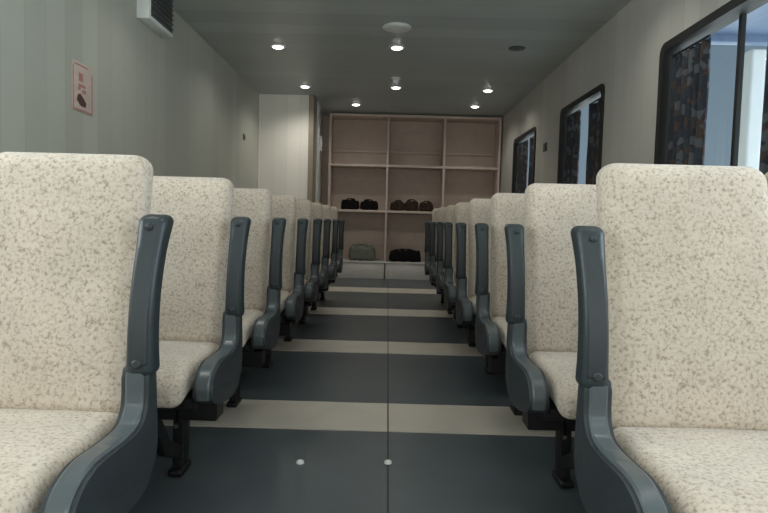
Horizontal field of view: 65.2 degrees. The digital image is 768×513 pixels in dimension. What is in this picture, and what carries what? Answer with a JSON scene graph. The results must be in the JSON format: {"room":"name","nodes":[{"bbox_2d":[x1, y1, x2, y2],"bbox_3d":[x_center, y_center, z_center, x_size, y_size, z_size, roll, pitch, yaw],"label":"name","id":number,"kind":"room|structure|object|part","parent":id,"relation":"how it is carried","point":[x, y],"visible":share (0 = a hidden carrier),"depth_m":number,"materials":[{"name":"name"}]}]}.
{"room":"vehicle interior","nodes":[
{"label":"vehicle interior","id":0,"kind":"room"},
{"bbox_2d":[0,0,258,188],"bbox_3d":[-1.959,-0.676,3.704,0.120,2.800,13.850,2,3,0],"label":"wall","id":1,"kind":"structure","parent":0,"point":[175,104],"depth_m":4.32,"materials":[{"name":"paint"}]},
{"bbox_2d":[71,59,92,115],"bbox_3d":[-1.885,-1.053,3.751,0.008,0.300,0.250,2,3,0],"label":"wall sign","id":2,"kind":"object","parent":1,"relation":"attached to","point":[82,75],"visible":1,"depth_m":3.74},
{"bbox_2d":[137,0,173,37],"bbox_3d":[-1.799,-1.973,4.753,0.119,0.330,0.500,2,3,0],"label":"air vent","id":3,"kind":"object","parent":1,"relation":"in","point":[157,15],"visible":1,"depth_m":4.70,"materials":[{"name":"white paint"}]},
{"bbox_2d":[151,0,172,32],"bbox_3d":[-1.755,-1.976,4.752,0.006,0.280,0.440,2,3,0],"label":"grille","id":4,"kind":"object","parent":3,"relation":"attached to","point":[161,10],"depth_m":4.77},
{"bbox_2d":[258,94,322,202],"bbox_3d":[-1.486,-1.027,9.741,0.745,2.800,1.750,2,3,0],"label":"wall partition","id":5,"kind":"structure","parent":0,"point":[283,119],"depth_m":8.83,"materials":[{"name":"paint"}]},
{"bbox_2d":[307,95,316,201],"bbox_3d":[-1.091,-0.973,9.025,0.075,2.800,0.380,2,3,0],"label":"trim","id":6,"kind":"structure","parent":5,"relation":"attached to","point":[312,131],"depth_m":8.82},
{"bbox_2d":[315,103,320,202],"bbox_3d":[-1.085,-1.005,9.564,0.060,2.800,0.300,2,3,0],"label":"trim","id":7,"kind":"structure","parent":5,"relation":"attached to","point":[318,105],"depth_m":9.43,"materials":[{"name":"white paint"}]},
{"bbox_2d":[320,136,321,151],"bbox_3d":[-1.057,-1.871,9.963,0.066,0.240,0.120,2,3,0],"label":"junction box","id":8,"kind":"object","parent":5,"relation":"attached to","point":[320,136],"visible":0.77,"depth_m":9.90,"materials":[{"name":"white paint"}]},
{"bbox_2d":[321,116,329,204],"bbox_3d":[0.069,-1.040,10.657,4.045,2.800,0.100,2,3,0],"label":"wall","id":9,"kind":"structure","parent":0,"point":[325,142],"depth_m":10.57,"materials":[{"name":"beige laminate"}]},
{"bbox_2d":[133,277,586,512],"bbox_3d":[-0.016,0.824,3.781,4.045,0.100,14.050,2,3,0],"label":"floor","id":10,"kind":"structure","parent":0,"point":[231,469],"depth_m":2.63,"materials":[{"name":"rubber"}]},
{"bbox_2d":[0,152,173,512],"bbox_3d":[-1.232,0.307,1.359,1.393,1.153,0.669,2,3,0],"label":"passenger seat","id":11,"kind":"object","parent":10,"relation":"on","point":[83,251],"visible":1,"depth_m":1.48,"materials":[{"name":"fabric"}]},
{"bbox_2d":[0,409,117,512],"bbox_3d":[-0.854,0.451,1.275,0.427,0.126,0.490,2,3,0],"label":"seat cushion","id":12,"kind":"object","parent":11,"relation":"on","point":[36,444],"depth_m":1.26,"materials":[{"name":"fabric"}]},
{"bbox_3d":[-0.842,0.061,1.566,0.427,0.666,0.220,2,3,0],"label":"backrest","id":13,"kind":"part","parent":11,"relation":"part of","materials":[{"name":"fabric"}]},
{"bbox_3d":[-0.582,0.411,1.258,0.064,0.291,0.394,2,3,0],"label":"panel","id":14,"kind":"part","parent":11,"relation":"part of","materials":[{"name":"grey plastic"}]},
{"bbox_3d":[-0.564,0.088,1.450,0.070,0.380,0.156,2,3,0],"label":"armrest","id":15,"kind":"part","parent":11,"relation":"part of","materials":[{"name":"plastic"}]},
{"bbox_2d":[150,176,250,476],"bbox_3d":[-1.227,0.256,2.207,1.393,1.153,0.669,2,3,0],"label":"passenger seat","id":16,"kind":"object","parent":10,"relation":"on","point":[202,301],"visible":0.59,"depth_m":2.32,"materials":[{"name":"fabric"}]},
{"bbox_3d":[-0.701,0.525,2.045,0.018,0.083,0.181,1,4,-13],"label":"lever","id":17,"kind":"part","parent":16,"relation":"part of","materials":[{"name":"black metal"}]},
{"bbox_2d":[156,340,218,407],"bbox_3d":[-0.848,0.400,2.123,0.427,0.126,0.490,2,3,0],"label":"seat cushion","id":18,"kind":"object","parent":16,"relation":"on","point":[180,360],"depth_m":1.98,"materials":[{"name":"fabric"}]},
{"bbox_3d":[-0.836,0.010,2.414,0.427,0.666,0.220,2,3,0],"label":"backrest","id":19,"kind":"part","parent":16,"relation":"part of","materials":[{"name":"fabric"}]},
{"bbox_3d":[-0.576,0.360,2.107,0.064,0.291,0.394,2,3,0],"label":"panel","id":20,"kind":"part","parent":16,"relation":"part of","materials":[{"name":"grey plastic"}]},
{"bbox_3d":[-0.559,0.037,2.299,0.070,0.380,0.156,2,3,0],"label":"armrest","id":21,"kind":"part","parent":16,"relation":"part of","materials":[{"name":"plastic"}]},
{"bbox_2d":[262,195,308,367],"bbox_3d":[-1.215,0.154,3.904,1.393,1.153,0.669,2,3,0],"label":"passenger seat","id":22,"kind":"object","parent":10,"relation":"on","point":[283,206],"visible":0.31,"depth_m":4.00,"materials":[{"name":"fabric"}]},
{"bbox_2d":[262,291,290,313],"bbox_3d":[-0.837,0.298,3.820,0.427,0.126,0.490,2,3,0],"label":"seat cushion","id":23,"kind":"object","parent":22,"relation":"on","point":[284,294],"depth_m":3.79,"materials":[{"name":"fabric"}]},
{"bbox_3d":[-0.825,-0.092,4.111,0.427,0.666,0.220,2,3,0],"label":"backrest","id":24,"kind":"part","parent":22,"relation":"part of","materials":[{"name":"fabric"}]},
{"bbox_3d":[-0.565,0.258,3.804,0.064,0.291,0.394,2,3,0],"label":"panel","id":25,"kind":"part","parent":22,"relation":"part of","materials":[{"name":"grey plastic"}]},
{"bbox_3d":[-0.547,-0.065,3.996,0.070,0.380,0.156,2,3,0],"label":"armrest","id":26,"kind":"part","parent":22,"relation":"part of","materials":[{"name":"plastic"}]},
{"bbox_2d":[296,459,303,464],"bbox_3d":[-0.343,0.840,2.457,0.034,0.011,0.034,2,3,0],"label":"stud","id":27,"kind":"object","parent":10,"relation":"on","point":[300,461],"visible":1,"depth_m":2.45,"materials":[{"name":"white paint"}]},
{"bbox_2d":[299,202,330,323],"bbox_3d":[-1.210,0.052,5.601,1.393,1.153,0.669,2,3,0],"label":"passenger seat","id":28,"kind":"object","parent":10,"relation":"on","point":[316,207],"visible":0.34,"depth_m":5.65,"materials":[{"name":"fabric"}]},
{"bbox_3d":[-0.819,-0.194,5.808,0.427,0.666,0.220,2,3,0],"label":"backrest","id":29,"kind":"part","parent":28,"relation":"part of","materials":[{"name":"fabric"}]},
{"bbox_3d":[-0.560,0.156,5.501,0.064,0.291,0.394,2,3,0],"label":"panel","id":30,"kind":"part","parent":28,"relation":"part of","materials":[{"name":"grey plastic"}]},
{"bbox_3d":[-0.542,-0.167,5.693,0.070,0.380,0.156,2,3,0],"label":"armrest","id":31,"kind":"part","parent":28,"relation":"part of","materials":[{"name":"plastic"}]},
{"bbox_2d":[320,207,344,299],"bbox_3d":[-1.193,-0.050,7.298,1.393,1.153,0.669,2,3,0],"label":"passenger seat","id":32,"kind":"object","parent":10,"relation":"on","point":[334,211],"visible":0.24,"depth_m":7.36,"materials":[{"name":"plastic"}]},
{"bbox_3d":[-0.802,-0.296,7.505,0.427,0.666,0.220,2,3,0],"label":"backrest","id":33,"kind":"part","parent":32,"relation":"part of","materials":[{"name":"fabric"}]},
{"bbox_3d":[-0.542,0.054,7.197,0.064,0.291,0.394,2,3,0],"label":"panel","id":34,"kind":"part","parent":32,"relation":"part of","materials":[{"name":"grey plastic"}]},
{"bbox_3d":[-0.525,-0.268,7.390,0.070,0.380,0.156,2,3,0],"label":"armrest","id":35,"kind":"part","parent":32,"relation":"part of","materials":[{"name":"plastic"}]},
{"bbox_2d":[162,399,574,436],"bbox_3d":[-0.029,0.815,3.060,3.801,0.004,0.430,2,3,0],"label":"floor stripe","id":36,"kind":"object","parent":10,"relation":"on","point":[272,414],"depth_m":3.02,"materials":[{"name":"plastic"}]},
{"bbox_2d":[217,188,285,407],"bbox_3d":[-1.227,0.205,3.055,1.393,1.153,0.669,2,3,0],"label":"passenger seat","id":37,"kind":"object","parent":36,"relation":"on","point":[260,331],"visible":0.28,"depth_m":3.17,"materials":[{"name":"fabric"}]},
{"bbox_2d":[217,309,262,347],"bbox_3d":[-0.848,0.349,2.972,0.427,0.126,0.490,2,3,0],"label":"seat cushion","id":38,"kind":"object","parent":37,"relation":"on","point":[249,317],"depth_m":2.87,"materials":[{"name":"fabric"}]},
{"bbox_3d":[-0.836,-0.041,3.263,0.427,0.666,0.220,2,3,0],"label":"backrest","id":39,"kind":"part","parent":37,"relation":"part of","materials":[{"name":"fabric"}]},
{"bbox_3d":[-0.577,0.309,2.955,0.064,0.291,0.394,2,3,0],"label":"panel","id":40,"kind":"part","parent":37,"relation":"part of","materials":[{"name":"grey plastic"}]},
{"bbox_3d":[-0.559,-0.014,3.147,0.070,0.380,0.156,2,3,0],"label":"armrest","id":41,"kind":"part","parent":37,"relation":"part of","materials":[{"name":"plastic"}]},
{"bbox_2d":[475,193,530,415],"bbox_3d":[1.183,0.264,3.044,1.429,1.165,0.671,2,3,0],"label":"passenger seat","id":42,"kind":"object","parent":36,"relation":"on","point":[506,208],"visible":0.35,"depth_m":3.14,"materials":[{"name":"fabric"}]},
{"bbox_3d":[0.511,0.015,3.142,0.070,0.380,0.156,2,3,0],"label":"armrest","id":43,"kind":"part","parent":42,"relation":"part of","materials":[{"name":"plastic"}]},
{"bbox_3d":[0.509,0.338,2.950,0.064,0.291,0.394,2,3,0],"label":"panel","id":44,"kind":"part","parent":42,"relation":"part of","materials":[{"name":"grey plastic"}]},
{"bbox_3d":[0.796,-0.003,3.256,0.439,0.678,0.222,2,3,0],"label":"backrest","id":45,"kind":"part","parent":42,"relation":"part of","materials":[{"name":"fabric"}]},
{"bbox_2d":[492,316,530,355],"bbox_3d":[0.784,0.393,2.964,0.439,0.126,0.490,2,3,0],"label":"seat cushion","id":46,"kind":"object","parent":42,"relation":"on","point":[500,321],"depth_m":2.90,"materials":[{"name":"fabric"}]},
{"bbox_2d":[272,339,483,355],"bbox_3d":[-0.018,0.715,4.726,3.801,0.004,0.430,2,3,0],"label":"trim","id":47,"kind":"structure","parent":10,"relation":"on","point":[306,345],"depth_m":4.70,"materials":[{"name":"plastic"}]},
{"bbox_2d":[284,199,321,341],"bbox_3d":[-1.210,0.103,4.752,1.393,1.153,0.669,2,3,0],"label":"passenger seat","id":48,"kind":"object","parent":47,"relation":"on","point":[304,207],"visible":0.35,"depth_m":4.83,"materials":[{"name":"fabric"}]},
{"bbox_2d":[289,278,307,293],"bbox_3d":[-0.831,0.247,4.669,0.427,0.126,0.490,2,3,0],"label":"seat cushion","id":49,"kind":"object","parent":48,"relation":"on","point":[305,279],"depth_m":4.68,"materials":[{"name":"fabric"}]},
{"bbox_3d":[-0.819,-0.143,4.960,0.427,0.666,0.220,2,3,0],"label":"backrest","id":50,"kind":"part","parent":48,"relation":"part of","materials":[{"name":"fabric"}]},
{"bbox_3d":[-0.559,0.207,4.652,0.064,0.291,0.394,2,3,0],"label":"panel","id":51,"kind":"part","parent":48,"relation":"part of","materials":[{"name":"grey plastic"}]},
{"bbox_3d":[-0.542,-0.116,4.844,0.070,0.380,0.156,2,3,0],"label":"armrest","id":52,"kind":"part","parent":48,"relation":"part of","materials":[{"name":"plastic"}]},
{"bbox_2d":[443,202,475,346],"bbox_3d":[1.188,0.162,4.741,1.429,1.165,0.671,2,3,0],"label":"passenger seat","id":53,"kind":"object","parent":47,"relation":"on","point":[461,208],"visible":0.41,"depth_m":4.81,"materials":[{"name":"fabric"}]},
{"bbox_3d":[0.516,-0.087,4.839,0.070,0.380,0.156,2,3,0],"label":"armrest","id":54,"kind":"part","parent":53,"relation":"part of","materials":[{"name":"plastic"}]},
{"bbox_3d":[0.514,0.236,4.647,0.064,0.291,0.394,2,3,0],"label":"panel","id":55,"kind":"part","parent":53,"relation":"part of","materials":[{"name":"grey plastic"}]},
{"bbox_3d":[0.802,-0.105,4.952,0.439,0.678,0.222,2,3,0],"label":"backrest","id":56,"kind":"part","parent":53,"relation":"part of","materials":[{"name":"fabric"}]},
{"bbox_2d":[308,307,452,317],"bbox_3d":[-0.006,0.607,6.533,3.801,0.004,0.470,2,3,0],"label":"trim","id":57,"kind":"structure","parent":10,"relation":"on","point":[320,310],"depth_m":6.50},
{"bbox_2d":[311,205,338,309],"bbox_3d":[-1.198,0.001,6.449,1.393,1.153,0.669,2,3,0],"label":"passenger seat","id":58,"kind":"object","parent":57,"relation":"on","point":[326,209],"visible":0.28,"depth_m":6.50,"materials":[{"name":"plastic"}]},
{"bbox_3d":[-0.808,-0.245,6.657,0.427,0.666,0.220,2,3,0],"label":"backrest","id":59,"kind":"part","parent":58,"relation":"part of","materials":[{"name":"fabric"}]},
{"bbox_3d":[-0.548,0.105,6.349,0.064,0.291,0.394,2,3,0],"label":"panel","id":60,"kind":"part","parent":58,"relation":"part of","materials":[{"name":"grey plastic"}]},
{"bbox_3d":[-0.530,-0.217,6.541,0.070,0.380,0.156,2,3,0],"label":"armrest","id":61,"kind":"part","parent":58,"relation":"part of","materials":[{"name":"plastic"}]},
{"bbox_2d":[429,207,452,313],"bbox_3d":[1.200,0.060,6.438,1.429,1.165,0.671,2,3,0],"label":"passenger seat","id":62,"kind":"object","parent":57,"relation":"on","point":[442,210],"visible":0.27,"depth_m":6.49,"materials":[{"name":"plastic"}]},
{"bbox_3d":[0.526,0.134,6.344,0.064,0.291,0.394,2,3,0],"label":"panel","id":63,"kind":"part","parent":62,"relation":"part of","materials":[{"name":"grey plastic"}]},
{"bbox_3d":[0.527,-0.189,6.536,0.070,0.380,0.156,2,3,0],"label":"armrest","id":64,"kind":"part","parent":62,"relation":"part of","materials":[{"name":"plastic"}]},
{"bbox_3d":[0.813,-0.207,6.649,0.439,0.678,0.222,2,3,0],"label":"backrest","id":65,"kind":"part","parent":62,"relation":"part of","materials":[{"name":"fabric"}]},
{"bbox_2d":[328,286,436,293],"bbox_3d":[0.008,0.484,8.579,3.801,0.004,0.570,2,3,0],"label":"trim","id":66,"kind":"structure","parent":10,"relation":"on","point":[334,289],"depth_m":8.55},
{"bbox_2d":[387,347,388,512],"bbox_3d":[0.023,0.788,3.528,0.007,0.006,13.350,2,3,0],"label":"trim","id":67,"kind":"structure","parent":10,"relation":"on","point":[387,347],"depth_m":2.77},
{"bbox_2d":[384,460,391,464],"bbox_3d":[0.017,0.843,2.465,0.034,0.011,0.034,2,3,0],"label":"stud","id":68,"kind":"object","parent":67,"relation":"on","point":[387,462],"visible":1,"depth_m":2.46,"materials":[{"name":"white paint"}]},
{"bbox_2d":[328,113,501,279],"bbox_3d":[0.497,-1.001,10.358,2.895,2.780,0.435,2,3,0],"label":"storage shelf","id":69,"kind":"object","parent":10,"relation":"on","point":[443,161],"visible":0.56,"depth_m":10.51,"materials":[{"name":"beige laminate"}]},
{"bbox_3d":[-0.932,-1.039,10.363,0.035,2.780,0.400,2,3,0],"label":"panel","id":70,"kind":"part","parent":69,"relation":"part of","materials":[{"name":"beige laminate"}]},
{"bbox_2d":[341,198,358,209],"bbox_3d":[-0.583,-0.906,10.332,0.310,0.196,0.232,1,3,-8],"label":"bag","id":71,"kind":"object","parent":69,"relation":"on","point":[352,204],"visible":0.93,"depth_m":10.24,"materials":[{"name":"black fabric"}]},
{"bbox_3d":[-0.475,0.237,10.251,0.950,0.270,0.030,2,3,0],"label":"plinth panel","id":72,"kind":"part","parent":69,"relation":"part of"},
{"bbox_2d":[349,243,375,260],"bbox_3d":[-0.376,-0.080,10.371,0.466,0.294,0.252,2,3,0],"label":"bag","id":73,"kind":"object","parent":69,"relation":"on","point":[361,252],"visible":1,"depth_m":10.26,"materials":[{"name":"green fabric"}]},
{"bbox_2d":[360,199,377,209],"bbox_3d":[-0.255,-0.891,10.321,0.290,0.185,0.212,2,4,12],"label":"bag","id":74,"kind":"object","parent":69,"relation":"on","point":[366,204],"visible":0.93,"depth_m":10.24,"materials":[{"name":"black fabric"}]},
{"bbox_3d":[0.468,0.102,10.414,2.825,0.030,0.415,2,3,0],"label":"board","id":75,"kind":"part","parent":69,"relation":"part of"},
{"bbox_2d":[390,200,404,210],"bbox_3d":[0.236,-0.878,10.319,0.242,0.185,0.212,1,3,-5],"label":"bag","id":76,"kind":"object","parent":69,"relation":"on","point":[397,205],"visible":1,"depth_m":10.23,"materials":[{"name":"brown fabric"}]},
{"bbox_2d":[389,249,420,261],"bbox_3d":[0.363,-0.026,10.349,0.553,0.228,0.252,2,3,0],"label":"bag","id":77,"kind":"object","parent":69,"relation":"on","point":[404,255],"visible":1,"depth_m":10.24,"materials":[{"name":"black fabric"}]},
{"bbox_3d":[0.487,0.263,10.246,0.935,0.270,0.030,2,3,0],"label":"plinth panel","id":78,"kind":"part","parent":69,"relation":"part of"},
{"bbox_2d":[405,199,418,210],"bbox_3d":[0.475,-0.883,10.327,0.242,0.207,0.212,2,3,6],"label":"bag","id":79,"kind":"object","parent":69,"relation":"on","point":[409,205],"visible":0.86,"depth_m":10.24,"materials":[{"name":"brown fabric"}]},
{"bbox_3d":[0.519,-1.805,10.488,2.825,0.030,0.040,2,3,0],"label":"rail","id":80,"kind":"part","parent":69,"relation":"part of","materials":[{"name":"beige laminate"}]},
{"bbox_3d":[0.533,-2.365,10.274,2.825,0.045,0.400,2,3,0],"label":"panel","id":81,"kind":"part","parent":69,"relation":"part of","materials":[{"name":"beige laminate"}]},
{"bbox_2d":[419,201,432,211],"bbox_3d":[0.726,-0.864,10.316,0.232,0.185,0.212,1,3,-3],"label":"bag","id":82,"kind":"object","parent":69,"relation":"on","point":[423,206],"visible":0.95,"depth_m":10.23,"materials":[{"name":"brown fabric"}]},
{"bbox_3d":[1.926,-0.962,10.348,0.035,2.780,0.400,2,3,0],"label":"panel","id":83,"kind":"part","parent":69,"relation":"part of","materials":[{"name":"beige laminate"}]},
{"bbox_2d":[424,208,443,302],"bbox_3d":[1.205,0.009,7.286,1.429,1.165,0.671,2,3,0],"label":"passenger seat","id":84,"kind":"object","parent":10,"relation":"on","point":[435,211],"visible":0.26,"depth_m":7.34,"materials":[{"name":"plastic"}]},
{"bbox_3d":[0.531,0.084,7.192,0.064,0.291,0.394,2,3,0],"label":"panel","id":85,"kind":"part","parent":84,"relation":"part of","materials":[{"name":"grey plastic"}]},
{"bbox_3d":[0.533,-0.240,7.384,0.070,0.380,0.156,2,3,0],"label":"armrest","id":86,"kind":"part","parent":84,"relation":"part of","materials":[{"name":"plastic"}]},
{"bbox_3d":[0.819,-0.258,7.498,0.439,0.678,0.222,2,3,0],"label":"backrest","id":87,"kind":"part","parent":84,"relation":"part of","materials":[{"name":"fabric"}]},
{"bbox_2d":[436,205,462,327],"bbox_3d":[1.200,0.111,5.589,1.429,1.165,0.671,2,3,0],"label":"passenger seat","id":88,"kind":"object","parent":10,"relation":"on","point":[450,210],"visible":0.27,"depth_m":5.64,"materials":[{"name":"plastic"}]},
{"bbox_3d":[0.526,0.185,5.495,0.064,0.291,0.394,2,3,0],"label":"panel","id":89,"kind":"part","parent":88,"relation":"part of","materials":[{"name":"grey plastic"}]},
{"bbox_3d":[0.528,-0.138,5.687,0.070,0.380,0.156,2,3,0],"label":"armrest","id":90,"kind":"part","parent":88,"relation":"part of","materials":[{"name":"plastic"}]},
{"bbox_3d":[0.813,-0.156,5.801,0.439,0.678,0.222,2,3,0],"label":"backrest","id":91,"kind":"part","parent":88,"relation":"part of","materials":[{"name":"fabric"}]},
{"bbox_2d":[455,198,493,373],"bbox_3d":[1.183,0.213,3.893,1.429,1.165,0.671,2,3,0],"label":"passenger seat","id":92,"kind":"object","parent":10,"relation":"on","point":[479,209],"visible":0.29,"depth_m":3.98,"materials":[{"name":"fabric"}]},
{"bbox_3d":[0.510,-0.036,3.990,0.070,0.380,0.156,2,3,0],"label":"armrest","id":93,"kind":"part","parent":92,"relation":"part of","materials":[{"name":"plastic"}]},
{"bbox_3d":[0.509,0.287,3.798,0.064,0.291,0.394,2,3,0],"label":"panel","id":94,"kind":"part","parent":92,"relation":"part of","materials":[{"name":"grey plastic"}]},
{"bbox_3d":[0.796,-0.054,4.104,0.439,0.678,0.222,2,3,0],"label":"backrest","id":95,"kind":"part","parent":92,"relation":"part of","materials":[{"name":"fabric"}]},
{"bbox_2d":[469,296,493,319],"bbox_3d":[0.784,0.342,3.812,0.439,0.126,0.490,2,3,0],"label":"seat cushion","id":96,"kind":"object","parent":92,"relation":"on","point":[473,298],"depth_m":3.80,"materials":[{"name":"fabric"}]},
{"bbox_2d":[504,183,613,487],"bbox_3d":[1.171,0.315,2.196,1.429,1.165,0.671,2,3,0],"label":"passenger seat","id":97,"kind":"object","parent":10,"relation":"on","point":[542,306],"visible":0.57,"depth_m":2.32,"materials":[{"name":"fabric"}]},
{"bbox_3d":[0.499,0.066,2.293,0.070,0.380,0.156,2,3,0],"label":"armrest","id":98,"kind":"part","parent":97,"relation":"part of","materials":[{"name":"plastic"}]},
{"bbox_3d":[0.497,0.389,2.101,0.064,0.291,0.394,2,3,0],"label":"panel","id":99,"kind":"part","parent":97,"relation":"part of","materials":[{"name":"grey plastic"}]},
{"bbox_2d":[529,351,577,419],"bbox_3d":[0.772,0.444,2.115,0.439,0.126,0.490,2,3,0],"label":"seat cushion","id":100,"kind":"object","parent":97,"relation":"on","point":[558,367],"depth_m":1.98,"materials":[{"name":"fabric"}]},
{"bbox_3d":[0.785,0.048,2.407,0.439,0.678,0.222,2,3,0],"label":"backrest","id":101,"kind":"part","parent":97,"relation":"part of","materials":[{"name":"fabric"}]},
{"bbox_3d":[0.613,0.561,2.038,0.018,0.083,0.181,2,4,14],"label":"lever","id":102,"kind":"part","parent":97,"relation":"part of","materials":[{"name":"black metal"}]},
{"bbox_2d":[570,163,767,512],"bbox_3d":[1.166,0.365,1.347,1.429,1.165,0.671,2,3,0],"label":"passenger seat","id":103,"kind":"object","parent":10,"relation":"on","point":[672,272],"visible":1,"depth_m":1.48,"materials":[{"name":"fabric"}]},
{"bbox_3d":[0.493,0.117,1.445,0.070,0.380,0.156,2,3,0],"label":"armrest","id":104,"kind":"part","parent":103,"relation":"part of","materials":[{"name":"plastic"}]},
{"bbox_3d":[0.492,0.440,1.253,0.064,0.291,0.394,2,3,0],"label":"panel","id":105,"kind":"part","parent":103,"relation":"part of","materials":[{"name":"grey plastic"}]},
{"bbox_3d":[0.779,0.098,1.559,0.439,0.678,0.222,2,3,0],"label":"backrest","id":106,"kind":"part","parent":103,"relation":"part of","materials":[{"name":"fabric"}]},
{"bbox_2d":[613,427,767,512],"bbox_3d":[0.767,0.495,1.267,0.439,0.126,0.490,2,3,0],"label":"seat cushion","id":107,"kind":"object","parent":103,"relation":"on","point":[696,469],"depth_m":1.25,"materials":[{"name":"fabric"}]},
{"bbox_2d":[173,0,630,116],"bbox_3d":[0.062,-2.069,3.607,4.045,0.100,14.050,2,3,0],"label":"ceiling","id":108,"kind":"structure","parent":0,"point":[454,50],"depth_m":6.18,"materials":[{"name":"paint"}]},
{"bbox_2d":[270,44,285,48],"bbox_3d":[-1.115,-2.199,6.307,0.170,0.029,0.170,2,3,0],"label":"recessed light","id":109,"kind":"object","parent":108,"relation":"in","point":[275,46],"visible":1,"depth_m":6.27,"materials":[{"name":"white paint"}]},
{"bbox_2d":[299,85,310,87],"bbox_3d":[-1.078,-2.311,8.184,0.170,0.029,0.170,2,3,0],"label":"recessed light","id":110,"kind":"object","parent":108,"relation":"in","point":[301,86],"visible":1,"depth_m":8.14,"materials":[{"name":"white paint"}]},
{"bbox_2d":[392,77,399,83],"bbox_3d":[0.150,-2.216,7.580,0.110,0.080,0.110,2,3,0],"label":"smoke detector","id":111,"kind":"object","parent":108,"relation":"attached to","point":[395,79],"visible":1,"depth_m":7.55,"materials":[{"name":"white paint"}]},
{"bbox_2d":[390,86,401,88],"bbox_3d":[0.161,-2.272,8.098,0.170,0.029,0.170,2,3,0],"label":"recessed light","id":112,"kind":"object","parent":108,"relation":"in","point":[391,87],"visible":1,"depth_m":8.06,"materials":[{"name":"white paint"}]},
{"bbox_2d":[383,22,410,32],"bbox_3d":[0.120,-2.121,5.582,0.270,0.031,0.270,2,3,0],"label":"ceiling speaker","id":113,"kind":"object","parent":108,"relation":"attached to","point":[393,27],"visible":1,"depth_m":5.53,"materials":[{"name":"white paint"}]},
{"bbox_2d":[389,45,404,49],"bbox_3d":[0.135,-2.161,6.231,0.170,0.029,0.170,2,3,0],"label":"recessed light","id":114,"kind":"object","parent":108,"relation":"in","point":[393,47],"visible":1,"depth_m":6.19,"materials":[{"name":"white paint"}]},
{"bbox_2d":[482,89,493,91],"bbox_3d":[1.408,-2.241,8.131,0.170,0.029,0.170,2,3,0],"label":"recessed light","id":115,"kind":"object","parent":108,"relation":"in","point":[483,90],"visible":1,"depth_m":8.10,"materials":[{"name":"white paint"}]},
{"bbox_2d":[508,46,524,51],"bbox_3d":[1.363,-2.123,6.155,0.170,0.029,0.170,2,3,0],"label":"recessed light","id":116,"kind":"object","parent":108,"relation":"in","point":[512,48],"visible":1,"depth_m":6.12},
{"bbox_2d":[499,0,729,192],"bbox_3d":[1.985,-0.570,3.684,0.120,2.800,13.850,2,3,0],"label":"wall","id":117,"kind":"structure","parent":0,"point":[623,55],"depth_m":5.04,"materials":[{"name":"paint"}]},
{"bbox_2d":[511,127,535,192],"bbox_3d":[2.012,-1.118,8.485,0.124,1.230,1.370,2,3,0],"label":"window","id":118,"kind":"structure","parent":117,"relation":"in","point":[530,133],"depth_m":8.91,"materials":[{"name":"black rubber"}]},
{"bbox_2d":[516,140,528,192],"bbox_3d":[2.019,-1.131,8.806,0.044,1.078,0.588,2,3,0],"label":"window curtain","id":119,"kind":"object","parent":118,"relation":"hanging from","point":[522,160],"visible":0.59,"depth_m":8.75,"materials":[{"name":"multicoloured fabric"}]},
{"bbox_2d":[528,136,533,185],"bbox_3d":[2.013,-1.090,8.118,0.041,1.078,0.496,2,3,0],"label":"window curtain","id":120,"kind":"object","parent":118,"relation":"hanging from","point":[531,149],"visible":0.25,"depth_m":8.23,"materials":[{"name":"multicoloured fabric"}]},
{"bbox_2d":[543,142,546,151],"bbox_3d":[1.953,-1.329,7.291,0.020,0.100,0.140,2,3,0],"label":"wall switch","id":121,"kind":"object","parent":117,"relation":"attached to","point":[544,144],"visible":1,"depth_m":7.25,"materials":[{"name":"grey plastic"}]},
{"bbox_2d":[557,84,604,183],"bbox_3d":[1.995,-0.970,6.019,0.124,1.230,1.350,2,3,0],"label":"window","id":122,"kind":"structure","parent":117,"relation":"in","point":[597,92],"depth_m":6.15,"materials":[{"name":"black rubber"}]},
{"bbox_2d":[564,110,580,183],"bbox_3d":[2.003,-0.988,6.410,0.044,1.078,0.428,2,3,0],"label":"window curtain","id":123,"kind":"object","parent":122,"relation":"hanging from","point":[573,121],"visible":0.66,"depth_m":6.36,"materials":[{"name":"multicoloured fabric"}]},
{"bbox_2d":[586,97,600,184],"bbox_3d":[1.997,-0.943,5.662,0.041,1.078,0.496,2,3,0],"label":"window curtain","id":124,"kind":"object","parent":122,"relation":"hanging from","point":[594,108],"visible":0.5,"depth_m":5.76,"materials":[{"name":"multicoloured fabric"}]},
{"bbox_2d":[654,0,767,165],"bbox_3d":[1.979,-0.823,3.569,0.124,1.230,1.360,2,3,0],"label":"window","id":125,"kind":"structure","parent":117,"relation":"in","point":[733,10],"depth_m":3.65,"materials":[{"name":"metal"}]},
{"bbox_2d":[666,34,710,164],"bbox_3d":[1.987,-0.840,3.945,0.044,1.078,0.468,2,3,0],"label":"window curtain","id":126,"kind":"object","parent":125,"relation":"hanging from","point":[690,72],"visible":0.77,"depth_m":3.90,"materials":[{"name":"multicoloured fabric"}]},
{"bbox_3d":[2.000,-1.370,3.914,0.016,0.016,0.465,2,3,0],"label":"curtain rail","id":127,"kind":"part","parent":126,"relation":"part of","materials":[{"name":"metal"}]},
{"bbox_2d":[759,44,767,174],"bbox_3d":[1.980,-0.785,3.042,0.041,1.078,0.168,2,3,0],"label":"window curtain","id":128,"kind":"object","parent":125,"relation":"hanging from","point":[763,165],"visible":0.66,"depth_m":3.10,"materials":[{"name":"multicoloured fabric"}]},
{"label":"outside","id":129,"kind":"structure","parent":0,"visible":0},
{"bbox_2d":[738,48,765,169],"bbox_3d":[2.693,-0.357,4.469,0.200,2.320,0.200,2,3,0],"label":"post","id":130,"kind":"object","parent":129,"point":[755,58],"visible":0.23,"depth_m":4.38,"materials":[{"name":"white paint"}]},
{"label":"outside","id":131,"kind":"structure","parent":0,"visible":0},
{"bbox_2d":[700,3,767,45],"bbox_3d":[2.947,-1.393,1.555,1.700,0.170,5.310,2,3,0],"label":"canopy","id":132,"kind":"object","parent":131,"point":[757,20],"visible":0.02,"depth_m":4.07,"materials":[{"name":"blue paint"}]}
]}

